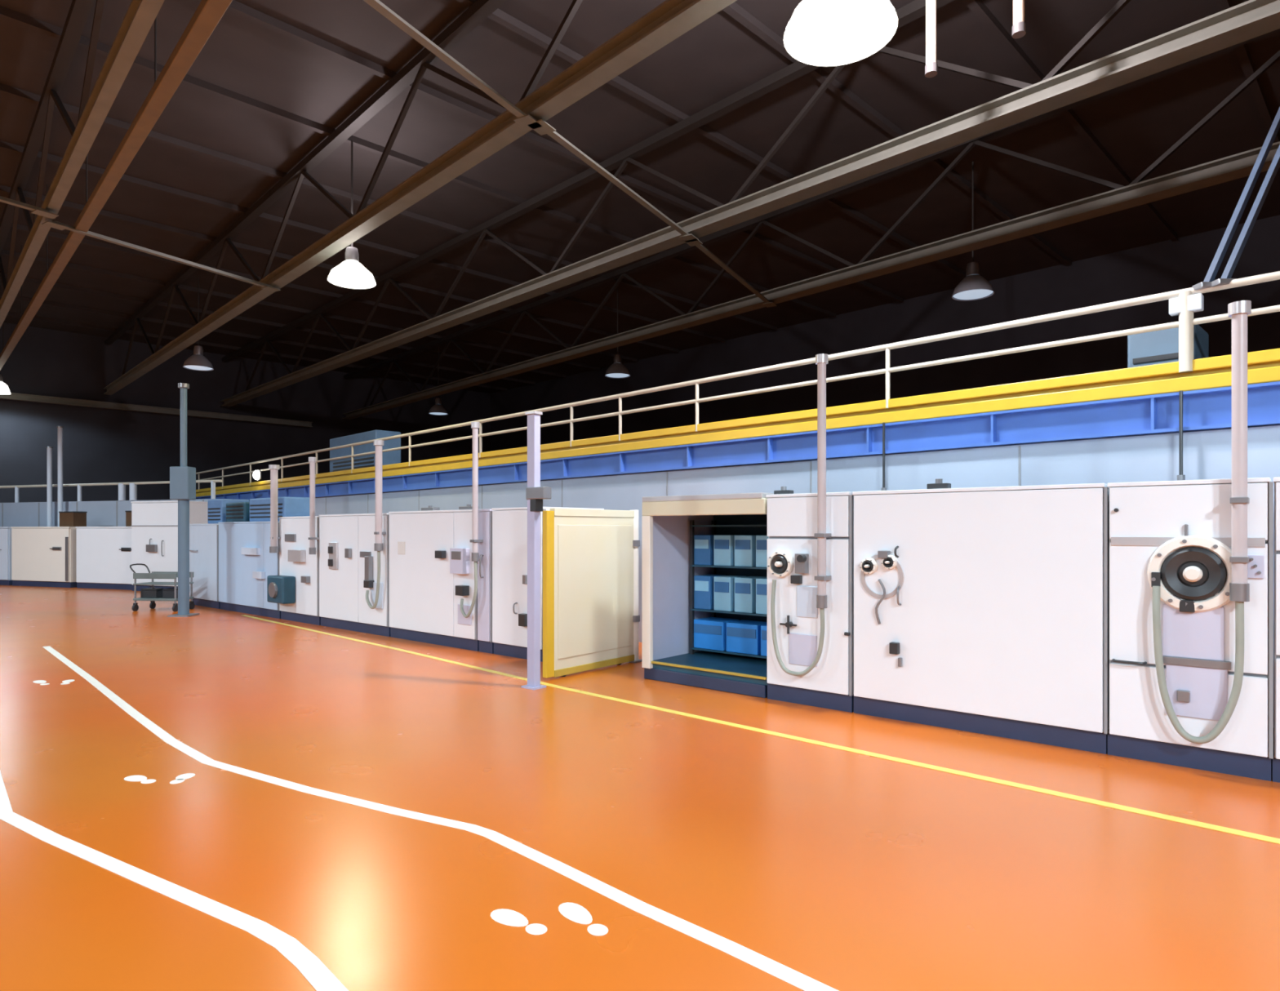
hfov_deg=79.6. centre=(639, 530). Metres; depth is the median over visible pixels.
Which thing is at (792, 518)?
wall panel
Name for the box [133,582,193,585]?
shelf
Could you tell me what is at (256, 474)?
lamp
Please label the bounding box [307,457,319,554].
pipe
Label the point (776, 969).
painted line
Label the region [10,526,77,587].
wall panel
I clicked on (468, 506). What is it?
junction
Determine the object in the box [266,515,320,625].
wall panel
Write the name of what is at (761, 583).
storage bin
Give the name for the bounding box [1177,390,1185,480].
rod
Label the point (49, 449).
pole
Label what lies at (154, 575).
trolley
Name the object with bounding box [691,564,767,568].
shelf
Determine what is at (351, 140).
cord
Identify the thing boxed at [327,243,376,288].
lamp
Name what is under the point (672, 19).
roof truss
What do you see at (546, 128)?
brace
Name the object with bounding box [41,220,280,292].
brace
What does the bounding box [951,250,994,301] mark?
lamp
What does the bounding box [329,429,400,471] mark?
machine housing
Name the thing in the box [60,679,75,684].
footprints
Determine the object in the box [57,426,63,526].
pole
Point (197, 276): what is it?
cord
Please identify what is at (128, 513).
crate
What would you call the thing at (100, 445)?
wall
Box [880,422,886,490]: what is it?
rod
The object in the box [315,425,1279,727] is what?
wall
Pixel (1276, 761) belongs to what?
wall panel
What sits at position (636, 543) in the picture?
post
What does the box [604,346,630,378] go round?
lamp
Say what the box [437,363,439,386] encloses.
cord
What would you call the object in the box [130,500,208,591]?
wall panel
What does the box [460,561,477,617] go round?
hose
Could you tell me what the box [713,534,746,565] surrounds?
storage bin
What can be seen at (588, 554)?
open door
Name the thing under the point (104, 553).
wall panel
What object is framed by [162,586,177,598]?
box
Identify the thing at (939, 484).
junction
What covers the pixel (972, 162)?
cord
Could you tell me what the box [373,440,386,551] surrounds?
pipe
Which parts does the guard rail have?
post, post, post, post, post, post, post, post, post, post, post, post, post, bracket plate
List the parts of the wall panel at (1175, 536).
handle, panel, panel, panel, access plate, access plate, control plate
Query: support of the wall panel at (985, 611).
on the floor
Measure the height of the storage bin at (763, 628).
0.340 m
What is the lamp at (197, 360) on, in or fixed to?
hanging from the ceiling
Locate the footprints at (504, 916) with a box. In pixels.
[490,908,546,934]
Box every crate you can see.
[58,511,87,526]
[124,511,131,526]
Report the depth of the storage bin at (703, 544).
9.20 m
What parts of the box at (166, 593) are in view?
lid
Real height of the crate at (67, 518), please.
0.460 m
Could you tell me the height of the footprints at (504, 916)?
0.002 m
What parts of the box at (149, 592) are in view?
lid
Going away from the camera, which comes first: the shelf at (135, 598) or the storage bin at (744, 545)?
the storage bin at (744, 545)
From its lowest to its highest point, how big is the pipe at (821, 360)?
2.370 m
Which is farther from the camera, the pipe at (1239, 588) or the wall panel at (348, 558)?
the wall panel at (348, 558)
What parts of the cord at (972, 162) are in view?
suspension rod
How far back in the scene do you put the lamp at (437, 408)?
31.29 m
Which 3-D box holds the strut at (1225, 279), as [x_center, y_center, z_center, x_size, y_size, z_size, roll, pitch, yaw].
[5.985,-3.690,7.047,2.403,3.210,0.170,0,0,-26]
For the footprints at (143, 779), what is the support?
on the floor
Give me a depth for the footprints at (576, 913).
3.38 m
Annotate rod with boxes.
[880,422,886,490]
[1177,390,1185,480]
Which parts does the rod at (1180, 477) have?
rod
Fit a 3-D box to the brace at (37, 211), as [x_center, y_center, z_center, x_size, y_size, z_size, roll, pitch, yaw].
[-11.530,-5.257,10.120,0.241,0.086,6.462,0,0,33]
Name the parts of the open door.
rail, rail, raised panel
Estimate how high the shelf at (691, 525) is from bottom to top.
0.020 m
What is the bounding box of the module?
[477,508,494,653]
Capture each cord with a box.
[197,275,199,321]
[351,140,352,213]
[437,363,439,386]
[617,288,617,333]
[971,160,973,231]
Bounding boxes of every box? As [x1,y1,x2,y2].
[140,586,163,597]
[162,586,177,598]
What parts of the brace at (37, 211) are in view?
gusset plate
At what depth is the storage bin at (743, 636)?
8.84 m
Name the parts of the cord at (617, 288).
suspension rod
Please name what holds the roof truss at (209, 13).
hanging from the ceiling
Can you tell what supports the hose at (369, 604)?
attached to the wall panel at (348, 558)
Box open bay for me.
[641,492,773,697]
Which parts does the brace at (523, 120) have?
gusset plate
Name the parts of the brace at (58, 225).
gusset plate, gusset plate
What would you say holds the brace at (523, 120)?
attached to the roof truss at (140, 15)
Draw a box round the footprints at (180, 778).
[169,773,195,783]
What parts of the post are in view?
foot plate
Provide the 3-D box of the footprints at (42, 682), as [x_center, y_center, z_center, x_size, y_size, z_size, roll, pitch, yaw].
[-6.666,1.698,8.555,0.379,0.002,0.110,0,0,40]
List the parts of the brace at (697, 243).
gusset plate, gusset plate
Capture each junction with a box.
[421,505,439,511]
[458,504,479,510]
[773,486,793,494]
[926,479,951,488]
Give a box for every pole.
[45,446,53,526]
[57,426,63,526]
[167,382,199,617]
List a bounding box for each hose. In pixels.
[365,551,380,608]
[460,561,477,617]
[770,579,824,675]
[1152,586,1244,743]
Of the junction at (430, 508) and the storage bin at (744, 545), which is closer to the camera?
the storage bin at (744, 545)
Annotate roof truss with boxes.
[0,0,164,328]
[0,0,232,370]
[103,0,737,395]
[220,0,1279,407]
[342,28,1279,419]
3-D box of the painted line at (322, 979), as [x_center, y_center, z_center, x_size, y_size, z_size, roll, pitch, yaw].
[-3.660,1.698,4.747,7.207,0.002,0.507,0,0,40]
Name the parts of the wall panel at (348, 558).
gauge plate, panel, label plate, panel, access plate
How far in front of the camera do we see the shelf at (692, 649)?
8.95 m
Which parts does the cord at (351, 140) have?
suspension rod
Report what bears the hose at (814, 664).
attached to the wall panel at (792, 518)
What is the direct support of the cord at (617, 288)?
hanging from the ceiling
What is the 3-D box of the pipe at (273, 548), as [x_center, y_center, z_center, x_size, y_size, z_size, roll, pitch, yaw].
[-6.932,-0.402,14.559,0.188,1.663,0.192,0,0,40]
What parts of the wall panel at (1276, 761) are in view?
panel, panel, panel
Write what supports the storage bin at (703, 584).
on the storage rack
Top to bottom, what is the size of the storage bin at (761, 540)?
0.360 m
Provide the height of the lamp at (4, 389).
2.730 m
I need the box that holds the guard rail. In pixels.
[195,271,1279,488]
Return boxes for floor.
[0,585,1279,990]
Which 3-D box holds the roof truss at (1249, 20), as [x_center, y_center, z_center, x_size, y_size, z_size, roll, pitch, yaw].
[2.320,-6.350,12.415,0.346,2.100,57.726,0,0,-44]
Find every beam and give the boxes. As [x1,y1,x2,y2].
[0,392,312,427]
[195,348,1279,500]
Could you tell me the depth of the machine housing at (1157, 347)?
7.52 m
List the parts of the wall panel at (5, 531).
panel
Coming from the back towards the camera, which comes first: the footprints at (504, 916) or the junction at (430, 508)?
the junction at (430, 508)
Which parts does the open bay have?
sill, roof trim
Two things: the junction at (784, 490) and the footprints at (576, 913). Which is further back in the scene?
the junction at (784, 490)
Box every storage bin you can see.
[693,534,717,565]
[693,574,725,609]
[693,617,738,650]
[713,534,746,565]
[713,575,746,611]
[726,619,767,654]
[734,534,755,566]
[734,576,766,613]
[755,535,768,567]
[755,577,767,614]
[760,624,767,656]
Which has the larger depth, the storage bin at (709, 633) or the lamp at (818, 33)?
the storage bin at (709, 633)
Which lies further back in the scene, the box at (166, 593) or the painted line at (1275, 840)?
the box at (166, 593)
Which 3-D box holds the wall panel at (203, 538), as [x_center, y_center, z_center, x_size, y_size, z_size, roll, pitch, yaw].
[-9.354,0.780,17.468,1.568,1.840,1.226,0,0,40]
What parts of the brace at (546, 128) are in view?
gusset plate, gusset plate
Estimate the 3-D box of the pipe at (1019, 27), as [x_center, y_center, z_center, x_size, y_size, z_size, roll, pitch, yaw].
[4.109,-6.404,8.329,0.136,2.068,0.136,0,0,0]
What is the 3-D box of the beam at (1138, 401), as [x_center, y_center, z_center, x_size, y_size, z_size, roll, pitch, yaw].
[-3.843,0.105,17.239,2.471,3.190,39.000,0,0,-44]
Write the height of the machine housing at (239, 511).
0.420 m
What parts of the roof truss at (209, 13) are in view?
hanger rod, hanger rod, hanger rod, hanger rod, hanger rod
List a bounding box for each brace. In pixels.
[0,195,58,218]
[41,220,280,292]
[363,0,542,131]
[528,119,698,241]
[684,239,777,307]
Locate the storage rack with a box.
[689,520,767,658]
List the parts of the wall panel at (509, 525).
handle, panel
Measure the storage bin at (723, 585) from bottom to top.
0.400 m
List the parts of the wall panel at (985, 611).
handle, handle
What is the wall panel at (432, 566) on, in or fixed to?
on the floor
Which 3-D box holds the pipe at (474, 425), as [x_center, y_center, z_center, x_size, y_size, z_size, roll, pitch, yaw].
[-2.258,-0.527,10.602,0.116,1.914,0.156,0,0,40]
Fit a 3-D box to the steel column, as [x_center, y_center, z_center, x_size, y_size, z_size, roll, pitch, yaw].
[-1.101,0.213,8.254,0.320,2.974,0.180,0,0,40]
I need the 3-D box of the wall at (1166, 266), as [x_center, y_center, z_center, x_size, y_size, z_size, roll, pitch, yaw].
[12.169,-2.950,22.013,0.200,9.300,58.400,0,0,-44]
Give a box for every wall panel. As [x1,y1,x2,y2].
[0,526,12,585]
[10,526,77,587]
[75,526,133,590]
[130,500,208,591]
[189,523,220,608]
[217,520,280,618]
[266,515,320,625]
[319,513,391,636]
[388,509,479,651]
[491,506,604,662]
[765,492,854,712]
[852,483,1109,754]
[1107,477,1274,781]
[1272,476,1279,782]
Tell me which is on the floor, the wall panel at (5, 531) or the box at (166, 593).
the wall panel at (5, 531)
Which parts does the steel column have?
plate, plate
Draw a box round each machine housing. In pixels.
[207,498,248,524]
[226,502,249,521]
[249,497,309,521]
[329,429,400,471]
[1127,324,1208,368]
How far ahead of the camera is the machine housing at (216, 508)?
17.05 m
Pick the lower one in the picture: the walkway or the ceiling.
the walkway
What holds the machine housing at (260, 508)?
on the wall panel at (246, 562)
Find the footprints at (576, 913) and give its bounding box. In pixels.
[558,902,608,935]
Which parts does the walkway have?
post, post, panel, rail, post, post, post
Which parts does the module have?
handle, panel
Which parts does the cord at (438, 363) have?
suspension rod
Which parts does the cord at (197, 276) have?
suspension rod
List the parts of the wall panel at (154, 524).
panel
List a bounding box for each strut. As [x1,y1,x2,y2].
[1191,106,1279,290]
[1211,144,1279,287]
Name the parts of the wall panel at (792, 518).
valve handle, knob, access plate, access plate, panel, panel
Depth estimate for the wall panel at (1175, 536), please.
5.44 m
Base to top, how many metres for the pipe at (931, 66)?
2.268 m
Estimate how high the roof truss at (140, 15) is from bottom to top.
2.100 m
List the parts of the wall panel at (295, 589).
vent panel, panel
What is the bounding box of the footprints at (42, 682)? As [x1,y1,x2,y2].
[33,680,49,684]
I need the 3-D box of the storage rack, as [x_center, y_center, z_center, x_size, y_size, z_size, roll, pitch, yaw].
[1.326,0.690,9.008,1.476,1.620,0.500,0,0,40]
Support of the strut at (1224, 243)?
on the guard rail
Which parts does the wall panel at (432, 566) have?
label plate, panel, display panel, panel, access plate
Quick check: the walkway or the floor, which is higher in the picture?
the walkway
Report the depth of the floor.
4.34 m
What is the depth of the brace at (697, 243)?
15.48 m
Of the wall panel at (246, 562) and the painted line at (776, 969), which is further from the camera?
the wall panel at (246, 562)
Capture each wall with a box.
[0,322,490,502]
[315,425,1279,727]
[490,215,1279,451]
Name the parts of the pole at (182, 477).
plate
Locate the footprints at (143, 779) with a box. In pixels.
[124,774,155,783]
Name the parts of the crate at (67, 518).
lid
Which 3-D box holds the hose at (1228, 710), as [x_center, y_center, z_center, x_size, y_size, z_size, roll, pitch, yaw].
[3.887,0.944,5.361,0.523,1.087,0.080,0,0,40]
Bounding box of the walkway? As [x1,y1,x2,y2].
[0,479,249,526]
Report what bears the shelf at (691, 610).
attached to the storage rack
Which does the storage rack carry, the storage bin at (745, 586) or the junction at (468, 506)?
the storage bin at (745, 586)
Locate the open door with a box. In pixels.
[542,507,634,678]
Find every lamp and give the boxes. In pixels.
[0,374,10,394]
[182,340,213,371]
[253,470,261,479]
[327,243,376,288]
[428,395,448,415]
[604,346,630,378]
[783,0,897,66]
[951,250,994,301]
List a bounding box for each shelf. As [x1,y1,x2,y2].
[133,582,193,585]
[133,596,193,600]
[689,608,767,616]
[690,524,767,526]
[690,647,767,658]
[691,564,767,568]
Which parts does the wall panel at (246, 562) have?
panel, panel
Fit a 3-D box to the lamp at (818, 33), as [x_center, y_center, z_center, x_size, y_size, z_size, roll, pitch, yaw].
[1.873,-6.055,7.203,1.040,2.830,1.040,0,0,0]
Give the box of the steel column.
[521,410,551,689]
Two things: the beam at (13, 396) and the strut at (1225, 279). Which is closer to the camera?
the strut at (1225, 279)
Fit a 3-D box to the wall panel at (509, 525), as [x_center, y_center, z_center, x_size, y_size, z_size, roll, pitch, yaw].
[-1.289,0.700,10.591,1.044,2.000,1.240,0,0,40]
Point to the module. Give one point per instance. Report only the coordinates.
(485, 516)
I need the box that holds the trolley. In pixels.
[129,563,195,611]
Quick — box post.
[629,510,641,662]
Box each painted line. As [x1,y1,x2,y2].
[0,771,348,990]
[42,645,839,990]
[242,614,1279,844]
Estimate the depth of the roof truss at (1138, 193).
15.87 m
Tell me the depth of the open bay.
8.86 m
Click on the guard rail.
(1184, 303)
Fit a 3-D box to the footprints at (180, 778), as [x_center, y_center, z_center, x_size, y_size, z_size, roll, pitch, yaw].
[-3.132,1.698,5.251,0.110,0.002,0.221,0,0,-4]
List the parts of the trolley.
push handle, frame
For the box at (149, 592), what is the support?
on the trolley
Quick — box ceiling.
[0,0,1279,393]
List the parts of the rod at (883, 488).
rod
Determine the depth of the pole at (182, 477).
15.14 m
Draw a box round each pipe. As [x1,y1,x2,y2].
[268,464,280,552]
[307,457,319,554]
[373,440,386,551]
[470,422,483,561]
[814,353,831,608]
[924,0,937,77]
[1012,0,1026,39]
[1227,300,1251,601]
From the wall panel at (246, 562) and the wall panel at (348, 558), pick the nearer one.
the wall panel at (348, 558)

